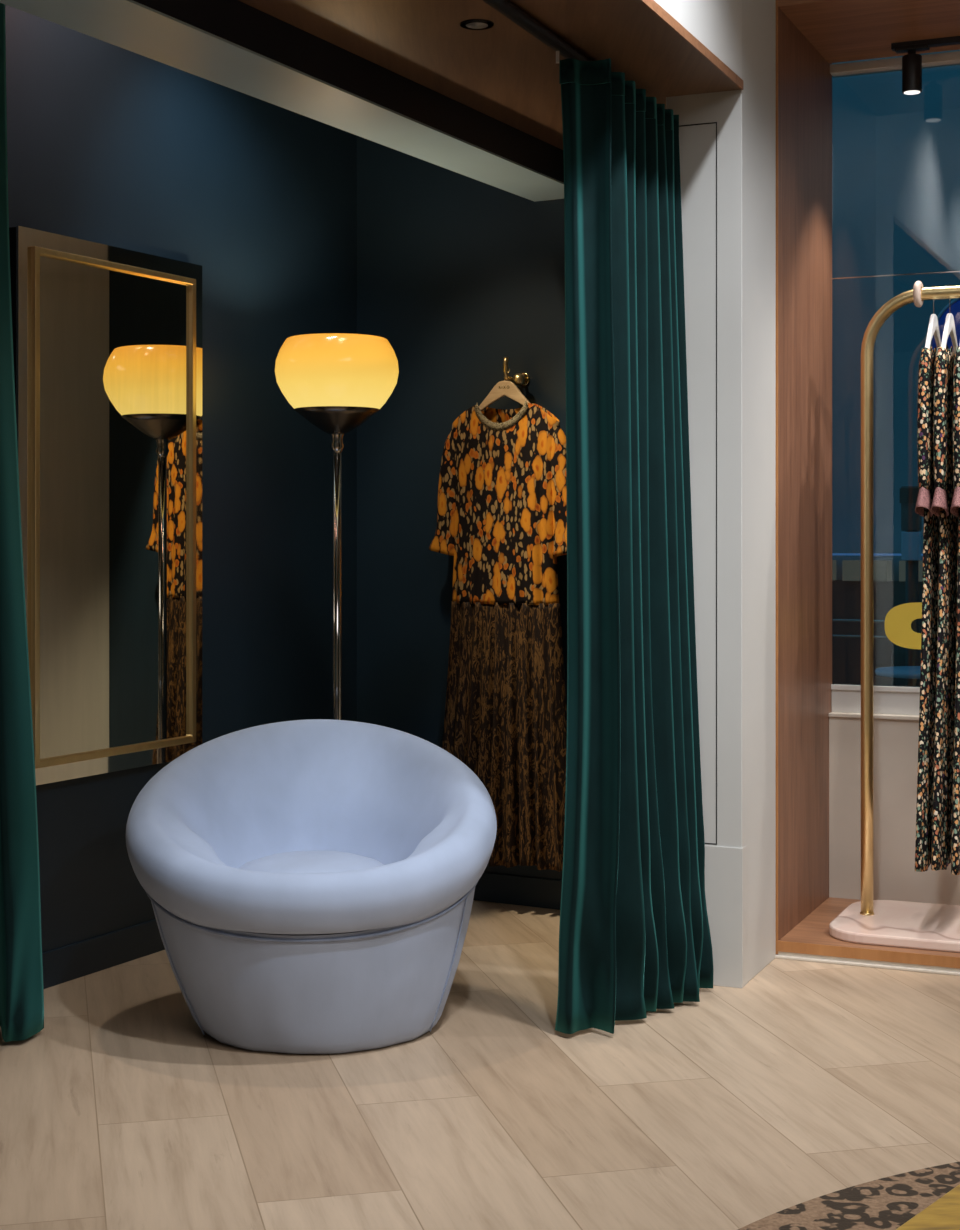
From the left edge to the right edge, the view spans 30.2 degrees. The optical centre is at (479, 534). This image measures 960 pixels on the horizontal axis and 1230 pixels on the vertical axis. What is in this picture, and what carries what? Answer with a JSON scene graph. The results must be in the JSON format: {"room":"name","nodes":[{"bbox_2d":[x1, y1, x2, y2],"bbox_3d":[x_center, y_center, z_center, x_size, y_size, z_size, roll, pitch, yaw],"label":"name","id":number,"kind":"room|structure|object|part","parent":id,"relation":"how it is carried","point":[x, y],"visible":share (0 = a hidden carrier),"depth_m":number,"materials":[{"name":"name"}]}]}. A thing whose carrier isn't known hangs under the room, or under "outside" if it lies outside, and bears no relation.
{"room":"clothing store","nodes":[
{"label":"clothing store","id":0,"kind":"room"},
{"bbox_2d":[5,5,356,952],"bbox_3d":[-2.974,-0.450,1.458,0.120,3.300,10.549,0,0,28],"label":"wall","id":1,"kind":"structure","parent":0,"point":[109,144],"depth_m":5.40,"materials":[{"name":"blue paint"}]},
{"bbox_2d":[42,919,164,988],"bbox_3d":[-2.918,1.153,1.428,0.008,0.095,10.550,0,0,28],"label":"baseboard","id":2,"kind":"structure","parent":1,"relation":"attached to","point":[86,957],"depth_m":4.90,"materials":[{"name":"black paint"}]},
{"bbox_2d":[9,226,201,784],"bbox_3d":[-1.013,-0.071,4.918,0.051,1.447,0.773,0,0,28],"label":"wall mirror","id":3,"kind":"object","parent":1,"relation":"attached to","point":[107,340],"visible":0.86,"depth_m":4.88,"materials":[{"name":"gold metal"}]},
{"bbox_2d":[0,0,563,201],"bbox_3d":[-0.968,-1.238,3.306,0.276,0.324,5.375,0,0,28],"label":"ceiling beam","id":4,"kind":"structure","parent":0,"point":[236,45],"depth_m":4.30,"materials":[{"name":"paint"}]},
{"bbox_2d":[357,136,566,879],"bbox_3d":[0.151,-0.450,5.827,1.240,3.300,0.120,0,0,29],"label":"wall","id":5,"kind":"structure","parent":0,"point":[460,274],"depth_m":5.94,"materials":[{"name":"blue paint"}]},
{"bbox_2d":[503,357,529,385],"bbox_3d":[0.121,-0.524,5.719,0.060,0.090,0.099,0,0,29],"label":"coat hook","id":6,"kind":"object","parent":5,"relation":"attached to","point":[523,379],"visible":1,"depth_m":5.69,"materials":[{"name":"gold metal"}]},
{"bbox_2d":[479,368,529,410],"bbox_3d":[0.083,-0.450,5.695,0.310,0.167,0.025,0,0,29],"label":"clothes hanger","id":7,"kind":"object","parent":6,"relation":"hanging from","point":[509,389],"visible":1,"depth_m":5.69,"materials":[{"name":"brown wood"}]},
{"bbox_2d":[429,401,566,871],"bbox_3d":[0.079,0.311,5.688,0.564,1.475,0.184,0,0,29],"label":"floral dress","id":8,"kind":"object","parent":7,"relation":"hanging from","point":[502,503],"visible":0.8,"depth_m":5.63,"materials":[{"name":"orange and black floral printed fabric"}]},
{"bbox_3d":[0.065,-0.379,5.662,0.196,0.095,0.018,0,0,29],"label":"neck trim","id":9,"kind":"part","parent":8,"relation":"part of","materials":[{"name":"beige fabric"}]},
{"bbox_3d":[0.104,-0.530,5.726,0.019,0.080,0.095,0,0,32],"label":"hook arm","id":10,"kind":"part","parent":6,"relation":"part of","materials":[{"name":"gold metal"}]},
{"bbox_3d":[0.124,-0.498,5.704,0.040,0.038,0.040,0,0,29],"label":"knob","id":11,"kind":"part","parent":6,"relation":"part of","materials":[{"name":"gold metal"}]},
{"bbox_3d":[0.141,-0.504,5.760,0.044,0.044,0.008,0,0,29],"label":"hook plate","id":12,"kind":"part","parent":6,"relation":"part of","materials":[{"name":"gold metal"}]},
{"bbox_2d":[473,872,561,909],"bbox_3d":[0.077,1.153,5.795,1.120,0.095,0.008,0,0,29],"label":"baseboard","id":13,"kind":"structure","parent":5,"relation":"attached to","point":[491,887],"depth_m":5.76,"materials":[{"name":"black paint"}]},
{"bbox_2d":[0,900,959,1229],"bbox_3d":[0.000,1.250,1.600,14.000,0.100,13.200,0,0,0],"label":"floor","id":14,"kind":"structure","parent":0,"point":[733,1108],"depth_m":3.72,"materials":[{"name":"brown wood"}]},
{"bbox_2d":[126,719,496,1053],"bbox_3d":[-0.414,0.846,4.410,0.937,0.701,0.875,0,0,-3],"label":"armchair","id":15,"kind":"object","parent":14,"relation":"on","point":[309,884],"visible":1,"depth_m":4.19,"materials":[{"name":"blue fabric"}]},
{"bbox_2d":[239,850,383,872],"bbox_3d":[-0.412,0.841,4.375,0.444,0.109,0.422,0,0,-3],"label":"seat cushion","id":16,"kind":"object","parent":15,"relation":"on","point":[274,861],"depth_m":4.34,"materials":[{"name":"blue fabric"}]},
{"bbox_2d":[275,333,398,719],"bbox_3d":[-0.425,0.306,5.293,0.368,1.781,0.368,0,0,0],"label":"floor lamp","id":17,"kind":"object","parent":14,"relation":"on","point":[336,382],"visible":0.66,"depth_m":5.18,"materials":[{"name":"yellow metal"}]},
{"bbox_3d":[-0.425,-0.479,5.293,0.368,0.210,0.368,0,0,0],"label":"lamp shade","id":18,"kind":"part","parent":17,"relation":"part of","materials":[{"name":"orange glass"}]},
{"bbox_2d":[738,1162,959,1229],"bbox_3d":[1.520,1.194,2.010,3.000,0.012,3.000,0,0,0],"label":"rug","id":19,"kind":"object","parent":14,"relation":"on","point":[887,1203],"visible":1,"depth_m":3.16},
{"bbox_2d":[896,1184,959,1229],"bbox_3d":[1.020,1.183,2.530,1.100,0.010,1.489,0,0,38],"label":"rug","id":20,"kind":"object","parent":19,"relation":"on","point":[944,1213],"visible":1,"depth_m":3.08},
{"bbox_2d":[779,897,959,956],"bbox_3d":[2.172,1.167,4.841,2.600,0.030,0.661,0,0,23],"label":"platform","id":21,"kind":"object","parent":14,"relation":"on","point":[813,929],"visible":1,"depth_m":5.16,"materials":[{"name":"brown wood"}]},
{"bbox_2d":[778,941,959,968],"bbox_3d":[2.040,1.167,4.535,2.600,0.030,0.004,0,0,23],"label":"trim","id":22,"kind":"structure","parent":21,"relation":"attached to","point":[783,946],"depth_m":4.95,"materials":[{"name":"brown wood"}]},
{"bbox_2d":[829,281,959,952],"bbox_3d":[1.805,0.204,4.964,1.606,1.895,0.503,0,0,23],"label":"rack","id":23,"kind":"object","parent":21,"relation":"on","point":[892,923],"visible":1,"depth_m":5.25,"materials":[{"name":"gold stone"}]},
{"bbox_2d":[925,285,940,348],"bbox_3d":[1.324,-0.624,5.190,0.012,0.212,0.250,0,0,24],"label":"clothes hanger","id":24,"kind":"object","parent":23,"relation":"hanging from","point":[933,328],"visible":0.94,"depth_m":5.17,"materials":[{"name":"white paint"}]},
{"bbox_2d":[915,345,939,871],"bbox_3d":[1.323,0.189,5.190,0.048,1.508,0.502,0,0,24],"label":"dress","id":25,"kind":"object","parent":24,"relation":"hanging from","point":[925,775],"visible":0.55,"depth_m":5.04,"materials":[{"name":"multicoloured fabric"}]},
{"bbox_2d":[941,284,957,353],"bbox_3d":[1.366,-0.624,5.172,0.013,0.212,0.250,0,0,25],"label":"clothes hanger","id":26,"kind":"object","parent":23,"relation":"hanging from","point":[949,328],"visible":0.91,"depth_m":5.15,"materials":[{"name":"white paint"}]},
{"bbox_2d":[930,344,957,870],"bbox_3d":[1.366,0.189,5.172,0.048,1.508,0.501,0,0,25],"label":"dress","id":27,"kind":"object","parent":26,"relation":"hanging from","point":[944,361],"visible":0.68,"depth_m":5.03,"materials":[{"name":"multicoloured fabric"}]},
{"bbox_2d":[239,0,741,149],"bbox_3d":[-0.488,-1.191,2.886,1.035,0.022,5.676,0,0,27],"label":"ceiling","id":28,"kind":"structure","parent":0,"point":[503,72],"depth_m":4.29,"materials":[{"name":"brown wood"}]},
{"bbox_2d":[460,19,493,29],"bbox_3d":[-0.007,-1.178,4.108,0.080,0.004,0.080,0,0,0],"label":"recessed light","id":29,"kind":"object","parent":28,"relation":"in","point":[475,25],"visible":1,"depth_m":4.10,"materials":[{"name":"black metal"}]},
{"bbox_2d":[482,0,591,60],"bbox_3d":[-0.285,-1.162,3.131,0.033,0.031,3.581,0,0,23],"label":"track","id":30,"kind":"object","parent":28,"relation":"attached to","point":[508,9],"visible":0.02,"depth_m":4.06,"materials":[{"name":"black metal"}]},
{"bbox_2d":[555,51,713,1033],"bbox_3d":[0.392,0.021,4.444,0.231,2.335,0.650,0,0,26],"label":"velvet curtain","id":31,"kind":"object","parent":30,"relation":"hanging from","point":[635,937],"visible":1,"depth_m":4.36,"materials":[{"name":"green fabric"}]},
{"bbox_2d":[654,0,741,78],"bbox_3d":[-0.488,-1.651,2.886,1.035,0.898,5.676,0,0,27],"label":"wall","id":32,"kind":"structure","parent":0,"point":[717,24],"depth_m":4.49,"materials":[{"name":"white paint"}]},
{"bbox_2d":[666,0,775,981],"bbox_3d":[0.679,-0.450,5.184,0.389,3.300,0.886,0,0,18],"label":"wall","id":33,"kind":"structure","parent":0,"point":[745,119],"depth_m":4.76,"materials":[{"name":"grey paint"}]},
{"bbox_2d":[640,0,742,89],"bbox_3d":[-0.193,-1.191,2.655,0.004,0.024,4.480,0,0,23],"label":"trim","id":34,"kind":"structure","parent":33,"relation":"attached to","point":[652,5],"depth_m":4.28,"materials":[{"name":"brown wood"}]},
{"bbox_2d":[679,122,716,844],"bbox_3d":[0.567,-0.138,4.768,0.141,1.925,0.004,0,0,24],"label":"trim","id":35,"kind":"structure","parent":33,"relation":"attached to","point":[712,122],"depth_m":4.74,"materials":[{"name":"grey paint"}]},
{"bbox_2d":[705,845,747,987],"bbox_3d":[0.605,1.014,4.750,0.219,0.371,0.061,0,0,8],"label":"baseboard","id":36,"kind":"structure","parent":33,"relation":"attached to","point":[726,868],"depth_m":4.73,"materials":[{"name":"grey paint"}]},
{"bbox_2d":[775,951,959,975],"bbox_3d":[2.024,1.196,4.536,2.630,0.008,0.019,0,0,23],"label":"trim","id":37,"kind":"structure","parent":33,"relation":"attached to","point":[776,956],"depth_m":4.94,"materials":[{"name":"beige paint"}]},
{"bbox_2d":[776,7,959,954],"bbox_3d":[2.176,-0.167,4.893,2.634,2.734,0.762,0,0,23],"label":"wall","id":38,"kind":"structure","parent":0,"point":[895,736],"depth_m":5.45,"materials":[{"name":"beige paint"}]},
{"bbox_2d":[776,0,777,953],"bbox_3d":[0.831,-0.172,5.058,0.034,2.724,0.003,0,0,23],"label":"trim","id":39,"kind":"structure","parent":38,"relation":"attached to","point":[776,0],"depth_m":5.05,"materials":[{"name":"brown wood"}]},
{"bbox_2d":[830,50,959,714],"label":"window","id":40,"kind":"structure","parent":38,"relation":"attached to","point":[901,700],"depth_m":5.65,"materials":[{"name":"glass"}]},
{"bbox_2d":[885,602,921,648],"bbox_3d":[1.395,0.286,5.592,0.244,0.148,0.003,0,0,23],"label":"letter","id":41,"kind":"object","parent":40,"relation":"attached to","point":[898,620],"visible":0.53,"depth_m":5.61,"materials":[{"name":"yellow plastic"}]},
{"bbox_3d":[-2.535,-1.750,1.430,5.774,0.060,9.288,0,0,0],"label":"ceiling","id":42,"kind":"structure","parent":0,"visible":0},
{"bbox_2d":[0,3,43,1041],"bbox_3d":[-1.247,-0.256,4.218,0.397,2.889,0.223,0,0,0],"label":"velvet curtain","id":43,"kind":"object","parent":42,"relation":"hanging from","point":[21,966],"visible":1,"depth_m":4.20,"materials":[{"name":"green fabric"}]},
{"bbox_3d":[2.244,-1.817,4.505,3.400,0.566,0.090,0,0,23],"label":"wall","id":44,"kind":"structure","parent":0,"visible":0},
{"bbox_2d":[778,0,959,62],"bbox_3d":[2.171,-1.517,4.839,2.600,0.034,0.665,0,0,23],"label":"ceiling","id":45,"kind":"structure","parent":44,"relation":"in","point":[839,30],"depth_m":5.23,"materials":[{"name":"brown wood"}]},
{"bbox_2d":[891,36,959,94],"bbox_3d":[1.792,-1.423,5.208,1.160,0.154,0.059,0,0,23],"label":"track spotlight","id":46,"kind":"object","parent":45,"relation":"attached to","point":[911,62],"visible":1,"depth_m":5.39,"materials":[{"name":"black metal"}]},
{"bbox_3d":[1.315,-1.468,5.415,0.024,0.025,0.024,0,0,23],"label":"stem","id":47,"kind":"part","parent":46,"relation":"part of","materials":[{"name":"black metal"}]},
{"bbox_3d":[1.315,-1.481,5.415,0.100,0.014,0.036,0,0,23],"label":"mounting plate","id":48,"kind":"part","parent":46,"relation":"part of","materials":[{"name":"black metal"}]},
{"bbox_3d":[1.792,-1.491,5.208,1.160,0.018,0.028,0,0,23],"label":"track rail","id":49,"kind":"part","parent":46,"relation":"part of","materials":[{"name":"black metal"}]},
{"label":"clothes hanger","id":50,"kind":"object","parent":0,"visible":0},
{"bbox_2d":[950,346,959,874],"bbox_3d":[1.410,0.189,5.152,0.048,1.508,0.502,0,0,23],"label":"dress","id":51,"kind":"object","parent":50,"relation":"hanging from","point":[955,506],"visible":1,"depth_m":4.98,"materials":[{"name":"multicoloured fabric"}]},
{"label":"outside","id":52,"kind":"structure","parent":0,"visible":0},
{"bbox_3d":[4.000,1.335,14.100,20.000,0.230,11.800,0,0,0],"label":"ground","id":53,"kind":"structure","parent":52,"visible":0},
{"bbox_2d":[833,619,896,685],"bbox_3d":[1.173,0.790,8.115,1.444,0.860,0.024,0,0,23],"label":"railing","id":54,"kind":"object","parent":53,"relation":"on","point":[894,646],"visible":0.02,"depth_m":7.85,"materials":[{"name":"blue metal"}]},
{"bbox_3d":[1.173,0.380,8.115,1.420,0.010,0.010,0,0,23],"label":"rail","id":55,"kind":"part","parent":54,"relation":"part of","materials":[{"name":"silver metal"}]},
{"bbox_3d":[1.173,0.450,8.115,1.420,0.010,0.010,0,0,23],"label":"rail","id":56,"kind":"part","parent":54,"relation":"part of","materials":[{"name":"silver metal"}]},
{"bbox_3d":[1.825,0.790,7.833,0.024,0.860,0.024,0,0,23],"label":"post","id":57,"kind":"part","parent":54,"relation":"part of","materials":[{"name":"grey metal"}]},
{"bbox_2d":[875,666,920,678],"bbox_3d":[1.872,0.891,7.400,0.450,0.659,0.450,0,0,23],"label":"outdoor table","id":58,"kind":"object","parent":53,"relation":"on","point":[908,672],"visible":0.28,"depth_m":7.32,"materials":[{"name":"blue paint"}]},
{"bbox_2d":[900,486,921,686],"bbox_3d":[2.036,0.545,8.398,0.095,1.550,0.086,0,0,23],"label":"street sign","id":59,"kind":"object","parent":53,"relation":"on","point":[911,522],"visible":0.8,"depth_m":8.37,"materials":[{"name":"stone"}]},
{"bbox_3d":[2.034,0.052,8.394,0.078,0.135,0.076,0,0,23],"label":"blue panel","id":60,"kind":"part","parent":59,"relation":"part of","materials":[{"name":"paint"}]},
{"bbox_3d":[2.040,0.590,8.400,0.060,1.460,0.060,0,0,23],"label":"post","id":61,"kind":"part","parent":59,"relation":"part of","materials":[{"name":"black metal"}]},
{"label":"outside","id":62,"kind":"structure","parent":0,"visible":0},
{"bbox_2d":[931,298,959,348],"bbox_3d":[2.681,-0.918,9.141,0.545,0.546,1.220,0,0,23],"label":"round sign","id":63,"kind":"object","parent":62,"point":[954,304],"visible":0.29,"depth_m":8.65,"materials":[{"name":"paint"}]}
]}

